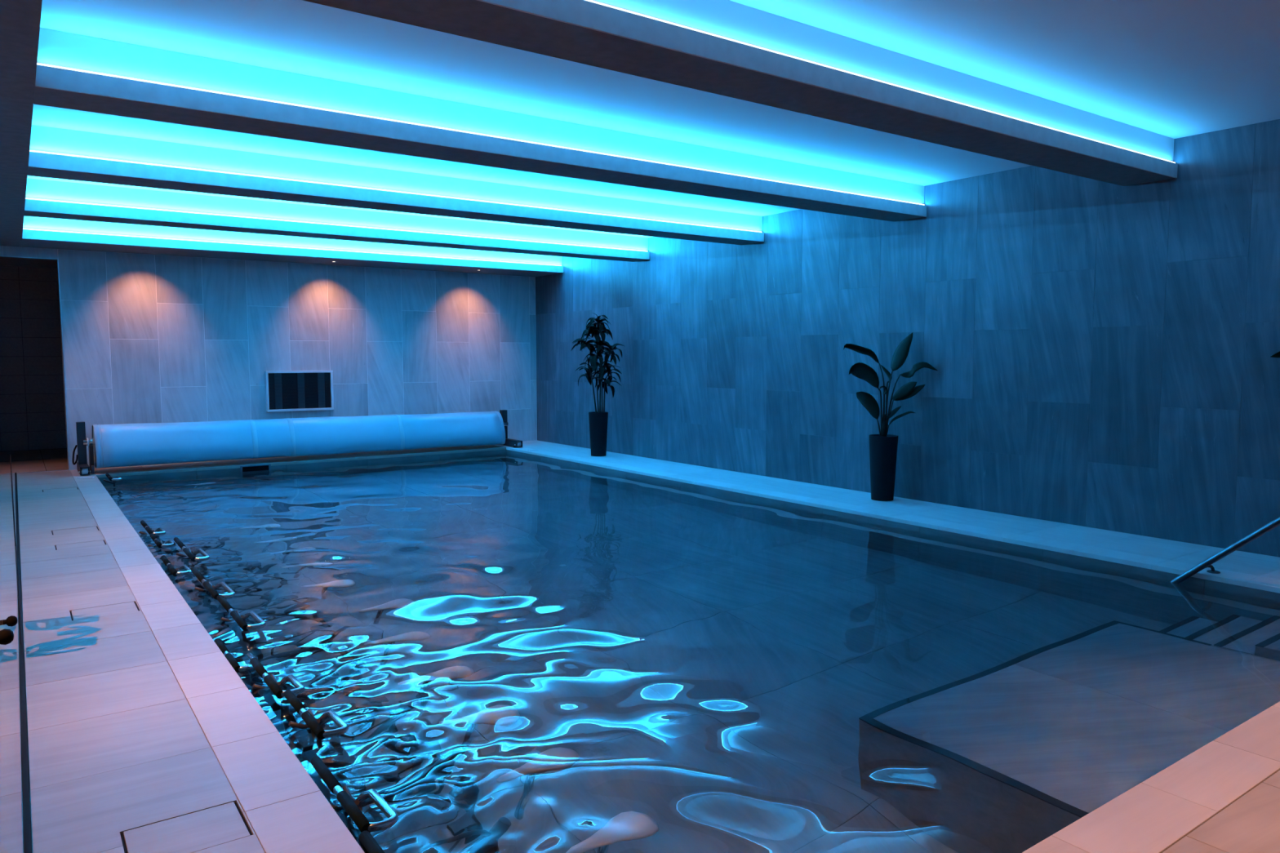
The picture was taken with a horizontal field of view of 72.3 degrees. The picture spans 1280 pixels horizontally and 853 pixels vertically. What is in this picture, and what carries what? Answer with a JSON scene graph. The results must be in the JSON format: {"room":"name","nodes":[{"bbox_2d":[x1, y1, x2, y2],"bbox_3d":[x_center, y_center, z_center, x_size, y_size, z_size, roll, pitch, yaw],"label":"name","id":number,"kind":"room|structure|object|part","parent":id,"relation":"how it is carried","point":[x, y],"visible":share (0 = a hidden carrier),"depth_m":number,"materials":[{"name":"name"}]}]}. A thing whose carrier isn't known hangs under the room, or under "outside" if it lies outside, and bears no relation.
{"room":"spa","nodes":[
{"label":"spa","id":0,"kind":"room"},
{"bbox_2d":[3,257,57,268],"bbox_3d":[-9.853,-0.908,12.209,3.800,3.300,3.182,-3,6,-35],"label":"wall","id":1,"kind":"structure","parent":0,"point":[6,261],"depth_m":13.50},
{"bbox_2d":[4,266,66,451],"bbox_3d":[-9.955,-1.062,14.151,5.700,3.300,0.132,-3,6,-35],"label":"doorway","id":2,"kind":"structure","parent":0,"point":[32,293],"depth_m":14.19,"materials":[{"name":"black rubber"}]},
{"bbox_2d":[2,245,537,470],"bbox_3d":[-6.062,-0.431,12.878,10.500,4.633,0.200,-3,6,-35],"label":"wall","id":3,"kind":"structure","parent":0,"point":[147,338],"depth_m":13.10,"materials":[{"name":"white tile"}]},
{"bbox_2d":[3,255,69,474],"bbox_3d":[-8.401,-0.769,11.178,1.756,2.802,0.216,-3,6,-35],"label":"door frame","id":4,"kind":"structure","parent":3,"relation":"in","point":[4,256],"depth_m":11.58,"materials":[{"name":"metal"}]},
{"bbox_2d":[265,370,333,412],"bbox_3d":[-5.176,-0.544,13.348,0.981,0.612,0.051,-3,6,-35],"label":"air vent","id":5,"kind":"object","parent":3,"relation":"in","point":[286,390],"visible":1,"depth_m":13.34,"materials":[{"name":"white metal"}]},
{"bbox_2d":[588,411,608,456],"bbox_3d":[-0.630,0.115,13.303,0.296,0.663,0.296,0,5,-3],"label":"pot","id":6,"kind":"object","parent":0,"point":[598,420],"depth_m":13.20,"materials":[{"name":"black ceramic"}]},
{"bbox_2d":[14,440,1279,852],"bbox_3d":[-2.220,1.038,7.478,10.355,0.250,19.980,-3,6,-35],"label":"floor","id":7,"kind":"structure","parent":0,"point":[135,719],"depth_m":3.80,"materials":[{"name":"grey tile"}]},
{"bbox_2d":[0,221,31,852],"bbox_3d":[-3.477,-0.332,4.808,0.030,2.926,15.885,-3,6,-35],"label":"glass wall","id":8,"kind":"structure","parent":7,"relation":"on","point":[15,802],"depth_m":2.19,"materials":[{"name":"clear glass"}]},
{"bbox_3d":[-0.674,0.223,0.927,0.019,0.017,0.017,-3,6,-35],"label":"fixing knob","id":9,"kind":"part","parent":8,"relation":"part of","materials":[{"name":"black metal"}]},
{"bbox_3d":[-7.464,-0.779,10.360,0.003,2.903,2.184,-3,6,-35],"label":"pane","id":10,"kind":"part","parent":8,"relation":"part of","materials":[{"name":"clear glass"}]},
{"bbox_3d":[-6.218,-0.643,8.622,0.003,2.903,2.099,-3,6,-35],"label":"pane","id":11,"kind":"part","parent":8,"relation":"part of","materials":[{"name":"clear glass"}]},
{"bbox_3d":[-4.925,-0.501,6.817,0.003,2.903,2.349,-3,6,-35],"label":"pane","id":12,"kind":"part","parent":8,"relation":"part of","materials":[{"name":"clear glass"}]},
{"bbox_3d":[-0.982,0.304,1.366,0.019,0.017,0.017,-3,6,-35],"label":"fixing knob","id":13,"kind":"part","parent":8,"relation":"part of","materials":[{"name":"black metal"}]},
{"bbox_3d":[-3.588,-0.354,4.952,0.003,2.903,2.249,-3,6,-35],"label":"pane","id":14,"kind":"part","parent":8,"relation":"part of","materials":[{"name":"clear glass"}]},
{"bbox_3d":[-0.928,-0.063,1.241,0.003,2.903,2.399,-3,6,-35],"label":"pane","id":15,"kind":"part","parent":8,"relation":"part of","materials":[{"name":"clear glass"}]},
{"bbox_2d":[0,0,42,246],"bbox_3d":[-4.288,-1.868,3.682,2.865,0.313,16.597,-3,6,-35],"label":"ceiling beam","id":16,"kind":"structure","parent":8,"relation":"attached to","point":[20,20],"depth_m":4.90,"materials":[{"name":"paint"}]},
{"bbox_2d":[42,487,78,492],"bbox_3d":[-6.606,0.724,9.987,0.341,0.009,0.209,-3,6,-35],"label":"lid","id":17,"kind":"object","parent":7,"relation":"on","point":[72,488],"visible":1,"depth_m":10.01,"materials":[{"name":"stone"}]},
{"bbox_2d":[51,526,98,534],"bbox_3d":[-4.914,0.910,7.627,0.341,0.009,0.237,-3,6,-35],"label":"lid","id":18,"kind":"object","parent":7,"relation":"on","point":[91,528],"visible":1,"depth_m":7.61,"materials":[{"name":"stone"}]},
{"bbox_2d":[54,540,106,550],"bbox_3d":[-4.492,0.956,7.038,0.341,0.009,0.224,-3,6,-35],"label":"lid","id":19,"kind":"object","parent":7,"relation":"on","point":[99,542],"visible":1,"depth_m":7.04,"materials":[{"name":"stone"}]},
{"bbox_2d":[76,476,94,478],"bbox_3d":[-6.930,0.638,10.945,0.185,0.010,0.070,-1,5,-16],"label":"anchor plate","id":20,"kind":"object","parent":7,"relation":"on","point":[81,477],"visible":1,"depth_m":10.93,"materials":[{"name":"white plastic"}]},
{"bbox_2d":[69,601,139,620],"bbox_3d":[-3.182,1.100,5.210,0.341,0.009,0.251,-3,6,-35],"label":"lid","id":21,"kind":"object","parent":7,"relation":"on","point":[81,614],"visible":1,"depth_m":5.20,"materials":[{"name":"stone"}]},
{"bbox_2d":[120,801,252,852],"bbox_3d":[-1.434,1.292,2.771,0.341,0.009,0.264,-3,6,-35],"label":"lid","id":22,"kind":"object","parent":7,"relation":"on","point":[197,831],"visible":1,"depth_m":2.77,"materials":[{"name":"tile"}]},
{"bbox_2d":[72,409,522,475],"bbox_3d":[-4.733,0.139,13.052,6.261,0.664,0.860,-3,6,-35],"label":"roller","id":23,"kind":"object","parent":7,"relation":"on","point":[118,445],"visible":1,"depth_m":12.55,"materials":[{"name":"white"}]},
{"bbox_3d":[-7.126,0.556,11.407,0.030,0.098,0.120,-3,6,-35],"label":"motor plate","id":24,"kind":"part","parent":23,"relation":"part of","materials":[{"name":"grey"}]},
{"bbox_2d":[570,312,624,456],"bbox_3d":[-0.631,-0.626,13.245,0.822,2.149,0.586,0,5,-3],"label":"potted palm","id":25,"kind":"object","parent":7,"relation":"on","point":[598,420],"visible":1,"depth_m":13.18,"materials":[{"name":"plant"}]},
{"bbox_2d":[97,449,1279,601],"bbox_3d":[-1.192,1.549,8.205,6.118,1.314,12.000,-3,6,-35],"label":"pool edge","id":26,"kind":"object","parent":7,"relation":"in","point":[1242,590],"visible":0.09,"depth_m":8.59,"materials":[{"name":"tile"}]},
{"bbox_2d":[102,473,122,486],"bbox_3d":[-6.033,1.202,11.081,1.241,1.254,0.578,-3,5,-33],"label":"bike","id":27,"kind":"object","parent":26,"relation":"on","point":[118,478],"visible":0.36,"depth_m":10.70,"materials":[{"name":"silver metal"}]},
{"bbox_2d":[138,520,166,535],"bbox_3d":[-4.010,1.461,8.261,1.200,1.180,0.701,-3,6,-35],"label":"bike","id":28,"kind":"object","parent":26,"relation":"on","point":[148,530],"visible":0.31,"depth_m":7.84,"materials":[{"name":"black metal"}]},
{"bbox_2d":[147,533,176,548],"bbox_3d":[-3.624,1.510,7.700,1.183,1.170,0.552,-2,5,-28],"label":"bike","id":29,"kind":"object","parent":26,"relation":"on","point":[170,543],"visible":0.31,"depth_m":7.30,"materials":[{"name":"black metal"}]},
{"bbox_2d":[160,555,192,576],"bbox_3d":[-3.037,1.585,6.820,1.239,1.160,0.634,-2,5,-23],"label":"bike","id":30,"kind":"object","parent":26,"relation":"on","point":[171,568],"visible":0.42,"depth_m":6.45,"materials":[{"name":"black metal"}]},
{"bbox_2d":[173,537,209,561],"bbox_3d":[-3.233,1.533,7.278,1.062,1.190,0.929,-3,5,-31],"label":"bike","id":31,"kind":"object","parent":26,"relation":"on","point":[191,555],"visible":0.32,"depth_m":6.89,"materials":[{"name":"black metal"}]},
{"bbox_2d":[191,566,235,599],"bbox_3d":[-2.579,1.619,6.250,1.063,1.180,0.922,-2,5,-28],"label":"bike","id":32,"kind":"object","parent":26,"relation":"on","point":[210,588],"visible":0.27,"depth_m":5.90,"materials":[{"name":"black metal"}]},
{"bbox_2d":[213,638,255,672],"bbox_3d":[-1.768,1.744,4.989,1.152,1.130,0.558,-3,5,-32],"label":"bike","id":33,"kind":"object","parent":26,"relation":"on","point":[220,645],"visible":0.19,"depth_m":4.61,"materials":[{"name":"black metal"}]},
{"bbox_2d":[216,595,266,631],"bbox_3d":[-2.025,1.667,5.637,1.190,1.180,0.794,-3,6,-34],"label":"bike","id":34,"kind":"object","parent":26,"relation":"on","point":[239,619],"visible":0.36,"depth_m":5.20,"materials":[{"name":"black metal"}]},
{"bbox_2d":[240,463,271,471],"bbox_3d":[-5.401,0.595,12.316,0.400,0.108,0.013,-3,6,-35],"label":"inlet","id":35,"kind":"object","parent":26,"relation":"attached to","point":[258,467],"visible":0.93,"depth_m":12.32,"materials":[{"name":"grey plastic"}]},
{"bbox_2d":[249,657,304,698],"bbox_3d":[-1.388,1.764,4.470,1.073,1.170,0.543,-2,5,-23],"label":"bike","id":36,"kind":"object","parent":26,"relation":"on","point":[269,680],"visible":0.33,"depth_m":4.20,"materials":[{"name":"black metal"}]},
{"bbox_2d":[284,689,348,739],"bbox_3d":[-1.059,1.797,3.993,1.015,1.180,0.541,-2,5,-22],"label":"bike","id":37,"kind":"object","parent":26,"relation":"on","point":[308,717],"visible":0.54,"depth_m":3.73,"materials":[{"name":"black metal"}]},
{"bbox_2d":[311,756,398,832],"bbox_3d":[-0.697,1.845,3.438,1.055,1.170,0.619,-3,6,-37],"label":"bike","id":38,"kind":"object","parent":26,"relation":"on","point":[344,797],"visible":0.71,"depth_m":3.04,"materials":[{"name":"black metal"}]},
{"bbox_2d":[359,831,384,852],"bbox_3d":[-0.364,1.890,2.935,1.041,1.160,0.620,-4,6,-39],"label":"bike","id":39,"kind":"object","parent":26,"relation":"on","point":[371,845],"visible":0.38,"depth_m":2.79,"materials":[{"name":"black metal"}]},
{"bbox_2d":[100,453,1279,852],"bbox_3d":[-1.193,0.945,8.157,5.817,0.054,11.699,-3,6,-35],"label":"pool water","id":40,"kind":"object","parent":26,"relation":"in","point":[517,654],"visible":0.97,"depth_m":4.62,"materials":[{"name":"blue liquid"}]},
{"bbox_2d":[843,332,937,501],"bbox_3d":[2.588,-0.100,9.119,0.934,1.748,0.309,1,5,16],"label":"potted plant","id":41,"kind":"object","parent":7,"relation":"on","point":[882,446],"visible":1,"depth_m":9.07,"materials":[{"name":"green plant"}]},
{"bbox_3d":[2.545,0.431,9.181,0.296,0.678,0.296,1,5,16],"label":"pot","id":42,"kind":"part","parent":41,"relation":"part of","materials":[{"name":"black ceramic"}]},
{"bbox_2d":[1169,516,1279,583],"bbox_3d":[4.460,0.664,5.297,0.206,1.119,2.287,-3,6,-35],"label":"handrail","id":43,"kind":"object","parent":7,"relation":"on","point":[1206,563],"visible":0.98,"depth_m":5.89,"materials":[{"name":"silver metal"}]},
{"bbox_2d":[1270,351,1279,357],"bbox_3d":[4.696,0.262,5.586,1.087,1.581,0.491,1,5,12],"label":"potted plant","id":44,"kind":"object","parent":7,"relation":"on","point":[1277,354],"visible":1,"depth_m":5.84,"materials":[{"name":"green plant"}]},
{"bbox_2d":[26,0,1279,237],"bbox_3d":[-1.244,-2.276,5.832,10.750,0.150,16.998,-3,6,-35],"label":"ceiling","id":45,"kind":"structure","parent":0,"point":[1172,68],"depth_m":5.30,"materials":[{"name":"white paint"}]},
{"bbox_2d":[21,214,563,276],"bbox_3d":[-4.618,-2.609,13.010,7.476,0.314,0.983,-3,6,-35],"label":"ceiling beam","id":46,"kind":"structure","parent":45,"relation":"attached to","point":[37,232],"depth_m":12.18,"materials":[{"name":"paint"}]},
{"bbox_2d":[24,177,649,262],"bbox_3d":[-3.022,-2.433,10.783,7.476,0.314,0.411,-3,6,-35],"label":"ceiling beam","id":47,"kind":"structure","parent":45,"relation":"attached to","point":[43,198],"depth_m":10.01,"materials":[{"name":"paint"}]},
{"bbox_2d":[27,124,764,244],"bbox_3d":[-1.626,-2.280,8.836,7.476,0.314,0.412,-3,6,-35],"label":"ceiling beam","id":48,"kind":"structure","parent":45,"relation":"attached to","point":[54,153],"depth_m":7.95,"materials":[{"name":"paint"}]},
{"bbox_2d":[33,27,926,222],"bbox_3d":[-0.243,-2.129,6.906,7.476,0.314,0.410,-3,6,-35],"label":"ceiling beam","id":49,"kind":"structure","parent":45,"relation":"attached to","point":[77,72],"depth_m":5.82,"materials":[{"name":"paint"}]},
{"bbox_2d":[303,0,1177,186],"bbox_3d":[1.130,-1.978,4.989,7.476,0.314,0.414,-3,6,-35],"label":"ceiling beam","id":50,"kind":"structure","parent":45,"relation":"attached to","point":[723,47],"depth_m":4.62,"materials":[{"name":"paint"}]},
{"bbox_2d":[535,119,1279,557],"bbox_3d":[2.989,-0.147,9.156,0.200,4.633,16.798,-3,6,-35],"label":"wall","id":51,"kind":"structure","parent":0,"point":[1100,353],"depth_m":8.36,"materials":[{"name":"grey tile"}]}
]}

